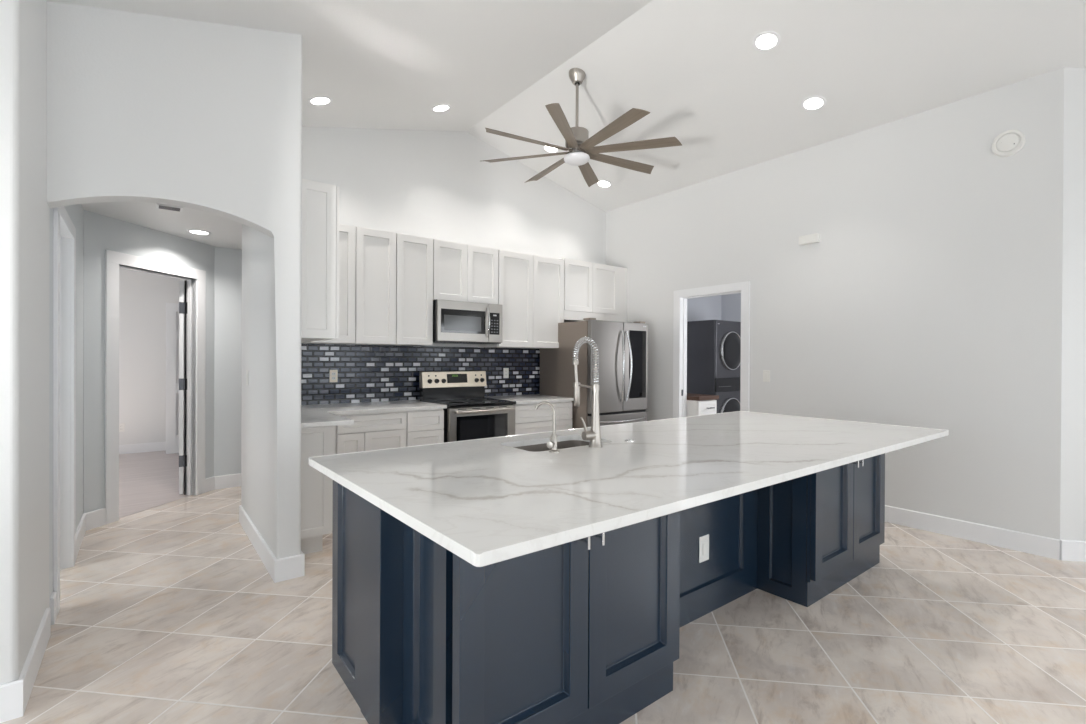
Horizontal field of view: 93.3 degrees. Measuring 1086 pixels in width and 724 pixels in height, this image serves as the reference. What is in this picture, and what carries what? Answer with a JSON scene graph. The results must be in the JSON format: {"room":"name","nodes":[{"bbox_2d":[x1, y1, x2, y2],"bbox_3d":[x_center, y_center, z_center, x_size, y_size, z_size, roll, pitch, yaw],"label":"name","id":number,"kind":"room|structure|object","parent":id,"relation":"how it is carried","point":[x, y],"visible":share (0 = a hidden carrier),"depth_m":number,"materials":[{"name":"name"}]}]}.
{"room":"kitchen","nodes":[
{"label":"kitchen","id":0,"kind":"room"},
{"bbox_2d":[0,0,83,684],"bbox_3d":[-2.797,-0.209,2.896,0.120,3.046,2.591,0,0,-38],"label":"wall","id":1,"kind":"structure","parent":0,"point":[24,208],"depth_m":2.04,"materials":[{"name":"white paint"}]},
{"bbox_2d":[18,607,50,711],"bbox_3d":[-2.170,1.253,2.196,0.015,0.135,0.698,0,0,-38],"label":"baseboard","id":2,"kind":"structure","parent":1,"relation":"attached to","point":[29,672],"depth_m":2.15,"materials":[{"name":"white paint"}]},
{"bbox_2d":[50,592,56,624],"bbox_3d":[-2.486,1.250,2.603,0.015,0.135,0.093,0,0,-38],"label":"baseboard","id":3,"kind":"structure","parent":1,"relation":"attached to","point":[53,599],"depth_m":2.58,"materials":[{"name":"white paint"}]},
{"bbox_2d":[53,206,75,614],"bbox_3d":[-2.839,0.223,2.963,0.137,2.183,0.880,0,0,-38],"label":"trim","id":4,"kind":"structure","parent":1,"relation":"attached to","point":[64,239],"depth_m":3.25,"materials":[{"name":"white paint"}]},
{"bbox_2d":[76,514,85,557],"bbox_3d":[-3.310,1.241,3.662,0.015,0.135,0.770,0,0,-38],"label":"baseboard","id":5,"kind":"structure","parent":1,"relation":"attached to","point":[81,529],"depth_m":3.66,"materials":[{"name":"white paint"}]},
{"bbox_2d":[83,210,214,513],"bbox_3d":[-3.504,0.054,4.604,0.110,2.500,1.289,0,0,8],"label":"wall","id":6,"kind":"structure","parent":0,"point":[102,233],"depth_m":4.11,"materials":[{"name":"white paint"}]},
{"bbox_2d":[84,508,105,530],"bbox_3d":[-3.531,1.238,4.041,0.015,0.135,0.160,0,0,8],"label":"baseboard","id":7,"kind":"structure","parent":6,"relation":"attached to","point":[96,518],"depth_m":4.04,"materials":[{"name":"white paint"}]},
{"bbox_2d":[105,250,205,523],"bbox_3d":[-3.494,0.200,4.620,0.127,2.208,0.997,0,0,8],"label":"trim","id":8,"kind":"structure","parent":6,"relation":"attached to","point":[113,260],"depth_m":4.56,"materials":[{"name":"white paint"}]},
{"bbox_2d":[179,280,186,494],"bbox_3d":[-3.699,0.246,5.309,0.097,2.083,0.793,0,0,-34],"label":"door","id":9,"kind":"structure","parent":6,"relation":"in","point":[181,283],"depth_m":5.00,"materials":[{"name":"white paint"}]},
{"bbox_2d":[205,476,214,492],"bbox_3d":[-3.363,1.235,5.173,0.015,0.135,0.129,0,0,8],"label":"baseboard","id":10,"kind":"structure","parent":6,"relation":"attached to","point":[209,482],"depth_m":5.17,"materials":[{"name":"white paint"}]},
{"bbox_2d":[119,268,184,444],"bbox_3d":[-5.497,-0.018,7.474,4.700,2.600,0.120,0,0,-38],"label":"wall","id":11,"kind":"structure","parent":0,"point":[143,296],"depth_m":7.27,"materials":[{"name":"white paint"}]},
{"bbox_2d":[119,423,124,431],"bbox_3d":[-5.858,0.912,7.121,0.072,0.116,0.007,0,0,-38],"label":"wall outlet","id":12,"kind":"object","parent":11,"relation":"attached to","point":[122,425],"visible":0.86,"depth_m":7.13,"materials":[{"name":"white plastic"}]},
{"bbox_2d":[119,442,165,453],"bbox_3d":[-5.415,1.218,7.463,4.580,0.130,0.015,0,0,-38],"label":"baseboard","id":13,"kind":"structure","parent":11,"relation":"attached to","point":[155,446],"depth_m":7.26,"materials":[{"name":"white paint"}]},
{"bbox_2d":[81,202,241,249],"bbox_3d":[-2.115,-1.209,4.538,2.970,0.080,2.723,0,0,-38],"label":"ceiling","id":14,"kind":"structure","parent":0,"point":[225,232],"depth_m":4.25,"materials":[{"name":"white paint"}]},
{"bbox_2d":[156,203,182,211],"bbox_3d":[-2.823,-1.165,3.876,0.160,0.010,0.120,0,0,-38],"label":"ceiling vent","id":15,"kind":"object","parent":14,"relation":"in","point":[160,206],"visible":1,"depth_m":3.86,"materials":[{"name":"grey metal"}]},
{"bbox_2d":[186,229,210,234],"bbox_3d":[-3.103,-1.171,4.627,0.188,0.006,0.188,0,0,-38],"label":"recessed light","id":16,"kind":"object","parent":14,"relation":"in","point":[195,231],"visible":1,"depth_m":4.61,"materials":[{"name":"white paint"}]},
{"bbox_2d":[47,1,301,558],"bbox_3d":[-1.970,-0.347,2.857,1.138,3.330,0.120,0,0,-38],"label":"wall","id":17,"kind":"structure","parent":0,"point":[197,115],"depth_m":2.83,"materials":[{"name":"white paint"}]},
{"bbox_2d":[277,553,304,581],"bbox_3d":[-1.535,1.252,3.123,0.152,0.135,0.015,0,0,-38],"label":"baseboard","id":18,"kind":"structure","parent":17,"relation":"attached to","point":[291,567],"depth_m":3.12,"materials":[{"name":"white paint"}]},
{"bbox_2d":[214,247,241,475],"bbox_3d":[-2.586,0.053,5.901,2.035,2.500,0.110,0,0,-38],"label":"wall","id":19,"kind":"structure","parent":0,"point":[228,261],"depth_m":5.30,"materials":[{"name":"white paint"}]},
{"bbox_2d":[215,473,240,489],"bbox_3d":[-2.553,1.236,5.857,2.035,0.135,0.015,0,0,-38],"label":"baseboard","id":20,"kind":"structure","parent":19,"relation":"attached to","point":[231,480],"depth_m":5.30,"materials":[{"name":"white paint"}]},
{"bbox_2d":[241,224,273,551],"bbox_3d":[-2.086,-0.334,3.821,0.137,3.296,1.543,0,0,-38],"label":"wall","id":21,"kind":"structure","parent":0,"point":[257,247],"depth_m":3.61,"materials":[{"name":"white paint"}]},
{"bbox_2d":[239,505,276,582],"bbox_3d":[-2.041,1.247,3.637,0.015,0.135,1.448,0,0,-38],"label":"baseboard","id":22,"kind":"structure","parent":21,"relation":"attached to","point":[266,555],"depth_m":3.46,"materials":[{"name":"white paint"}]},
{"bbox_2d":[47,0,651,130],"bbox_3d":[-0.576,-1.820,0.463,5.895,1.594,8.700,0,0,-38],"label":"ceiling","id":23,"kind":"structure","parent":0,"point":[382,64],"depth_m":3.62,"materials":[{"name":"white paint"}]},
{"bbox_2d":[308,96,331,104],"bbox_3d":[-1.792,-2.100,4.121,0.183,0.047,0.188,0,0,-38],"label":"recessed light","id":24,"kind":"object","parent":23,"relation":"in","point":[316,100],"visible":1,"depth_m":4.11,"materials":[{"name":"white paint"}]},
{"bbox_2d":[431,104,450,111],"bbox_3d":[-0.950,-2.366,4.777,0.183,0.047,0.188,0,0,-38],"label":"recessed light","id":25,"kind":"object","parent":23,"relation":"in","point":[441,107],"visible":1,"depth_m":4.76,"materials":[{"name":"white paint"}]},
{"bbox_2d":[302,126,605,404],"bbox_3d":[-0.804,-0.604,5.717,4.310,3.832,0.120,0,0,-38],"label":"wall","id":26,"kind":"structure","parent":0,"point":[432,184],"depth_m":5.48,"materials":[{"name":"white paint"}]},
{"bbox_2d":[301,179,338,341],"bbox_3d":[-1.770,-0.672,3.746,0.268,1.025,0.965,0,0,-38],"label":"upper cabinet","id":27,"kind":"object","parent":26,"relation":"attached to","point":[320,201],"visible":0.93,"depth_m":3.38,"materials":[{"name":"white paint"}]},
{"bbox_2d":[301,224,355,343],"bbox_3d":[-1.900,-0.676,4.527,0.357,1.025,0.408,0,0,-38],"label":"upper cabinet","id":28,"kind":"object","parent":26,"relation":"attached to","point":[347,233],"visible":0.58,"depth_m":4.44,"materials":[{"name":"white paint"}]},
{"bbox_2d":[344,227,395,344],"bbox_3d":[-1.614,-0.675,4.749,0.364,1.025,0.408,0,0,-38],"label":"upper cabinet","id":29,"kind":"object","parent":26,"relation":"attached to","point":[375,251],"visible":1,"depth_m":4.59,"materials":[{"name":"white paint"}]},
{"bbox_2d":[390,233,432,345],"bbox_3d":[-1.324,-0.675,4.975,0.366,1.025,0.408,0,0,-38],"label":"upper cabinet","id":30,"kind":"object","parent":26,"relation":"attached to","point":[414,254],"visible":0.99,"depth_m":4.82,"materials":[{"name":"white paint"}]},
{"bbox_2d":[301,344,539,404],"bbox_3d":[-1.173,0.112,5.354,3.187,0.551,0.008,0,0,-38],"label":"backsplash","id":31,"kind":"structure","parent":26,"relation":"attached to","point":[366,373],"depth_m":5.12,"materials":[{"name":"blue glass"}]},
{"bbox_2d":[329,370,337,381],"bbox_3d":[-1.940,0.131,4.749,0.072,0.116,0.007,0,0,-38],"label":"wall outlet","id":32,"kind":"object","parent":31,"relation":"attached to","point":[333,377],"visible":1,"depth_m":4.75,"materials":[{"name":"beige plastic"}]},
{"bbox_2d":[503,368,508,377],"bbox_3d":[-0.426,0.127,5.926,0.072,0.116,0.007,0,0,-38],"label":"wall outlet","id":33,"kind":"object","parent":31,"relation":"attached to","point":[505,370],"visible":1,"depth_m":5.92,"materials":[{"name":"white plastic"}]},
{"bbox_2d":[433,239,497,303],"bbox_3d":[-0.884,-0.894,5.316,0.740,0.585,0.408,0,0,-38],"label":"upper cabinet","id":34,"kind":"object","parent":26,"relation":"attached to","point":[461,272],"visible":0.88,"depth_m":5.13,"materials":[{"name":"white paint"}]},
{"bbox_2d":[433,299,501,343],"bbox_3d":[-0.839,-0.395,5.259,0.732,0.407,0.544,0,0,-38],"label":"microwave","id":35,"kind":"object","parent":34,"relation":"attached to","point":[454,322],"visible":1,"depth_m":5.06,"materials":[{"name":"silver metal"}]},
{"bbox_2d":[479,250,563,348],"bbox_3d":[-0.235,-0.673,5.822,0.900,1.025,0.408,0,0,-38],"label":"upper cabinet","id":36,"kind":"object","parent":26,"relation":"attached to","point":[530,287],"visible":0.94,"depth_m":5.64,"materials":[{"name":"white paint"}]},
{"bbox_2d":[561,258,626,321],"bbox_3d":[0.545,-0.852,6.427,1.066,0.715,0.408,0,0,-38],"label":"upper cabinet","id":37,"kind":"object","parent":26,"relation":"attached to","point":[591,290],"visible":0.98,"depth_m":6.23,"materials":[{"name":"white paint"}]},
{"bbox_2d":[0,451,1085,723],"bbox_3d":[-0.074,1.373,3.741,10.720,0.102,13.220,0,0,-38],"label":"floor","id":38,"kind":"structure","parent":0,"point":[169,613],"depth_m":2.46,"materials":[{"name":"tile"}]},
{"bbox_2d":[301,426,334,553],"bbox_3d":[-1.729,0.870,3.701,0.282,0.893,0.555,0,0,-38],"label":"base cabinet","id":39,"kind":"object","parent":38,"relation":"on","point":[316,487],"visible":0.51,"depth_m":3.50,"materials":[{"name":"white paint"}]},
{"bbox_2d":[335,411,406,453],"bbox_3d":[-1.666,0.866,4.544,0.672,0.893,0.685,0,0,-38],"label":"base cabinet","id":40,"kind":"object","parent":38,"relation":"on","point":[381,430],"visible":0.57,"depth_m":4.29,"materials":[{"name":"white paint"}]},
{"bbox_2d":[406,409,443,446],"bbox_3d":[-1.258,0.867,4.862,0.357,0.893,0.685,0,0,-38],"label":"base cabinet","id":41,"kind":"object","parent":38,"relation":"on","point":[423,427],"visible":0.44,"depth_m":4.59,"materials":[{"name":"white paint"}]},
{"bbox_2d":[301,400,446,427],"bbox_3d":[-1.448,0.407,4.262,1.412,0.030,1.381,0,0,-38],"label":"countertop","id":42,"kind":"structure","parent":41,"relation":"on","point":[321,415],"depth_m":4.30,"materials":[{"name":"stone"}]},
{"bbox_2d":[419,371,515,442],"bbox_3d":[-0.743,0.698,5.131,0.754,1.195,0.720,0,0,-38],"label":"range","id":43,"kind":"object","parent":38,"relation":"on","point":[468,415],"visible":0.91,"depth_m":5.05,"materials":[{"name":"silver metal"}]},
{"bbox_2d":[447,374,467,382],"bbox_3d":[-0.898,0.171,5.369,0.236,0.093,0.019,0,0,-38],"label":"clock","id":44,"kind":"object","parent":43,"relation":"on","point":[451,378],"depth_m":5.37,"materials":[{"name":"black glass"}]},
{"bbox_2d":[423,398,515,407],"bbox_3d":[-0.743,0.404,5.126,0.746,0.029,0.600,0,0,-38],"label":"cooktop","id":45,"kind":"object","parent":43,"relation":"in","point":[450,402],"depth_m":5.04,"materials":[{"name":"black glass"}]},
{"bbox_2d":[403,511,679,723],"bbox_3d":[0.024,0.890,1.918,0.998,0.884,0.524,0,0,-38],"label":"base cabinet","id":46,"kind":"object","parent":38,"relation":"on","point":[585,630],"visible":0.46,"depth_m":1.70,"materials":[{"name":"blue paint"}]},
{"bbox_2d":[513,401,571,434],"bbox_3d":[-0.195,0.869,5.689,0.790,0.893,0.685,0,0,-38],"label":"base cabinet","id":47,"kind":"object","parent":38,"relation":"on","point":[528,419],"visible":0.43,"depth_m":5.40,"materials":[{"name":"white paint"}]},
{"bbox_2d":[484,394,573,403],"bbox_3d":[-0.179,0.407,5.670,0.808,0.030,0.716,0,0,-38],"label":"countertop","id":48,"kind":"structure","parent":47,"relation":"on","point":[535,398],"depth_m":5.54,"materials":[{"name":"stone"}]},
{"bbox_2d":[332,441,757,723],"bbox_3d":[0.562,0.889,2.956,3.217,0.884,0.766,0,0,-38],"label":"panels","id":49,"kind":"object","parent":38,"relation":"on","point":[367,547],"visible":0.34,"depth_m":2.12,"materials":[{"name":"blue paint"}]},
{"bbox_2d":[309,411,948,566],"bbox_3d":[0.765,0.432,2.722,3.438,0.032,1.431,0,0,-38],"label":"countertop","id":50,"kind":"structure","parent":49,"relation":"on","point":[485,501],"depth_m":1.96,"materials":[{"name":"stone"}]},
{"bbox_2d":[535,401,558,452],"bbox_3d":[0.021,0.300,2.385,0.110,0.233,0.073,0,0,38],"label":"filter faucet","id":51,"kind":"object","parent":50,"relation":"on","point":[552,444],"visible":1,"depth_m":2.37,"materials":[{"name":"silver metal"}]},
{"bbox_2d":[513,440,589,451],"bbox_3d":[0.078,0.551,2.643,0.590,0.208,0.339,0,0,-38],"label":"sink","id":52,"kind":"object","parent":50,"relation":"in","point":[571,443],"visible":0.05,"depth_m":2.86,"materials":[{"name":"grey metal"}]},
{"bbox_2d":[572,337,601,447],"bbox_3d":[0.198,0.145,2.558,0.118,0.543,0.200,0,0,-38],"label":"spring faucet","id":53,"kind":"object","parent":50,"relation":"on","point":[594,436],"visible":1,"depth_m":2.51,"materials":[{"name":"silver metal"}]},
{"bbox_2d":[699,534,708,562],"bbox_3d":[0.854,0.987,2.712,0.085,0.135,0.009,0,0,-38],"label":"wall outlet","id":54,"kind":"object","parent":49,"relation":"attached to","point":[704,540],"visible":1,"depth_m":2.71,"materials":[{"name":"white plastic"}]},
{"bbox_2d":[540,318,647,428],"bbox_3d":[0.616,0.405,6.074,0.912,1.765,0.974,0,0,-38],"label":"refrigerator","id":55,"kind":"object","parent":38,"relation":"on","point":[622,348],"visible":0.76,"depth_m":5.73,"materials":[{"name":"grey metal"}]},
{"bbox_2d":[687,400,716,416],"bbox_3d":[1.748,0.885,6.257,0.365,0.875,0.680,0,0,-38],"label":"laundry cabinet","id":56,"kind":"object","parent":38,"relation":"on","point":[694,408],"visible":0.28,"depth_m":5.99,"materials":[{"name":"white paint"}]},
{"bbox_2d":[687,393,718,400],"bbox_3d":[1.745,0.421,6.279,0.394,0.048,0.675,0,0,-38],"label":"countertop","id":57,"kind":"structure","parent":56,"relation":"on","point":[696,397],"depth_m":6.01,"materials":[{"name":"brown wood"}]},
{"bbox_2d":[687,320,740,413],"bbox_3d":[2.356,0.366,7.354,0.690,1.870,0.808,0,0,-38],"label":"dryer","id":58,"kind":"object","parent":38,"relation":"on","point":[713,346],"visible":0.56,"depth_m":7.01,"materials":[{"name":"black metal"}]},
{"bbox_2d":[714,391,739,413],"bbox_3d":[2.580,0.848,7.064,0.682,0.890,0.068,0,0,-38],"label":"washer","id":59,"kind":"object","parent":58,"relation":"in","point":[728,401],"depth_m":7.00,"materials":[{"name":"black metal"}]},
{"bbox_2d":[757,453,884,606],"bbox_3d":[1.776,0.894,3.186,1.018,0.884,0.374,0,0,-38],"label":"base cabinet","id":60,"kind":"object","parent":38,"relation":"on","point":[818,532],"visible":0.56,"depth_m":2.95,"materials":[{"name":"blue paint"}]},
{"bbox_2d":[687,295,720,320],"bbox_3d":[1.968,0.068,7.676,2.468,2.500,0.100,0,0,-38],"label":"wall","id":61,"kind":"structure","parent":0,"point":[701,308],"depth_m":8.05,"materials":[{"name":"grey paint"}]},
{"bbox_2d":[721,293,740,321],"bbox_3d":[3.915,0.079,7.100,0.100,2.500,3.200,0,0,-38],"label":"wall","id":62,"kind":"structure","parent":0,"point":[730,303],"depth_m":8.19,"materials":[{"name":"grey paint"}]},
{"bbox_2d":[467,0,1085,211],"bbox_3d":[3.104,-2.154,3.322,3.425,0.913,8.700,0,0,-38],"label":"ceiling","id":63,"kind":"structure","parent":0,"point":[731,105],"depth_m":3.99,"materials":[{"name":"white paint"}]},
{"bbox_2d":[543,143,558,152],"bbox_3d":[0.087,-2.342,5.617,0.183,0.047,0.188,0,0,-38],"label":"recessed light","id":64,"kind":"object","parent":63,"relation":"in","point":[547,149],"visible":0.62,"depth_m":5.64,"materials":[{"name":"white paint"}]},
{"bbox_2d":[483,68,681,186],"bbox_3d":[0.292,-2.094,4.404,1.616,0.790,1.616,0,0,34],"label":"ceiling fan","id":65,"kind":"object","parent":63,"relation":"hanging from","point":[581,148],"visible":1,"depth_m":4.31,"materials":[{"name":"silver metal"}]},
{"bbox_2d":[596,179,611,187],"bbox_3d":[0.734,-2.145,6.167,0.183,0.047,0.188,0,0,-38],"label":"recessed light","id":66,"kind":"object","parent":63,"relation":"in","point":[602,183],"visible":0.91,"depth_m":6.16,"materials":[{"name":"white paint"}]},
{"bbox_2d":[753,31,780,50],"bbox_3d":[1.616,-2.319,3.708,0.183,0.047,0.188,0,0,-38],"label":"recessed light","id":67,"kind":"object","parent":63,"relation":"in","point":[766,40],"visible":1,"depth_m":3.70,"materials":[{"name":"white paint"}]},
{"bbox_2d":[801,95,825,110],"bbox_3d":[2.230,-2.132,4.226,0.183,0.047,0.188,0,0,-38],"label":"recessed light","id":68,"kind":"object","parent":63,"relation":"in","point":[816,102],"visible":1,"depth_m":4.22,"materials":[{"name":"white paint"}]},
{"bbox_2d":[606,67,1063,539],"bbox_3d":[2.227,-0.340,5.236,0.120,3.337,4.365,0,0,-38],"label":"wall","id":69,"kind":"structure","parent":0,"point":[929,295],"depth_m":4.15,"materials":[{"name":"white paint"}]},
{"bbox_2d":[673,281,749,417],"bbox_3d":[1.871,0.247,5.679,0.137,2.157,0.954,0,0,-38],"label":"trim","id":70,"kind":"structure","parent":69,"relation":"attached to","point":[680,296],"depth_m":5.90,"materials":[{"name":"white paint"}]},
{"bbox_2d":[763,370,769,381],"bbox_3d":[2.232,0.140,5.124,0.009,0.116,0.072,0,0,-38],"label":"light switch","id":71,"kind":"object","parent":69,"relation":"attached to","point":[766,373],"visible":1,"depth_m":5.12,"materials":[{"name":"white plastic"}]},
{"bbox_2d":[799,233,819,244],"bbox_3d":[2.479,-1.143,4.776,0.048,0.081,0.180,0,0,-38],"label":"door chime","id":72,"kind":"object","parent":69,"relation":"attached to","point":[812,238],"visible":1,"depth_m":4.75,"materials":[{"name":"white plastic"}]},
{"bbox_2d":[885,505,1059,559],"bbox_3d":[2.810,1.268,4.373,0.015,0.135,2.268,0,0,-38],"label":"baseboard","id":73,"kind":"structure","parent":69,"relation":"attached to","point":[1043,546],"depth_m":3.82,"materials":[{"name":"white paint"}]},
{"bbox_2d":[991,129,1025,156],"bbox_3d":[3.342,-1.573,3.684,0.029,0.184,0.184,0,0,-38],"label":"smoke detector","id":74,"kind":"object","parent":69,"relation":"attached to","point":[1007,143],"visible":1,"depth_m":3.68,"materials":[{"name":"white plastic"}]},
{"bbox_2d":[1060,67,1085,540],"bbox_3d":[4.233,-0.322,3.411,1.431,3.337,0.080,0,0,8],"label":"wall","id":75,"kind":"structure","parent":0,"point":[1073,385],"depth_m":3.47,"materials":[{"name":"white paint"}]},
{"bbox_2d":[1060,540,1085,561],"bbox_3d":[4.218,1.279,3.370,1.431,0.135,0.015,0,0,8],"label":"baseboard","id":76,"kind":"structure","parent":75,"relation":"attached to","point":[1070,550],"depth_m":3.46,"materials":[{"name":"white paint"}]},
{"bbox_3d":[-4.640,-0.015,7.676,0.100,2.600,0.615,0,0,-38],"label":"wall","id":77,"kind":"structure","parent":0,"visible":0},
{"bbox_2d":[166,303,178,453],"bbox_3d":[-4.845,0.226,7.230,0.760,2.060,0.049,0,0,-38],"label":"door","id":78,"kind":"structure","parent":77,"relation":"in","point":[172,309],"depth_m":7.02,"materials":[{"name":"white paint"}]},
{"bbox_3d":[-3.124,-0.188,1.077,2.631,3.016,0.120,0,0,-38],"label":"wall","id":79,"kind":"structure","parent":0,"visible":0},
{"bbox_2d":[0,678,23,722],"bbox_3d":[-2.981,1.253,1.114,2.625,0.135,0.015,0,0,-38],"label":"baseboard","id":80,"kind":"structure","parent":79,"relation":"attached to","point":[11,693],"depth_m":1.90,"materials":[{"name":"white paint"}]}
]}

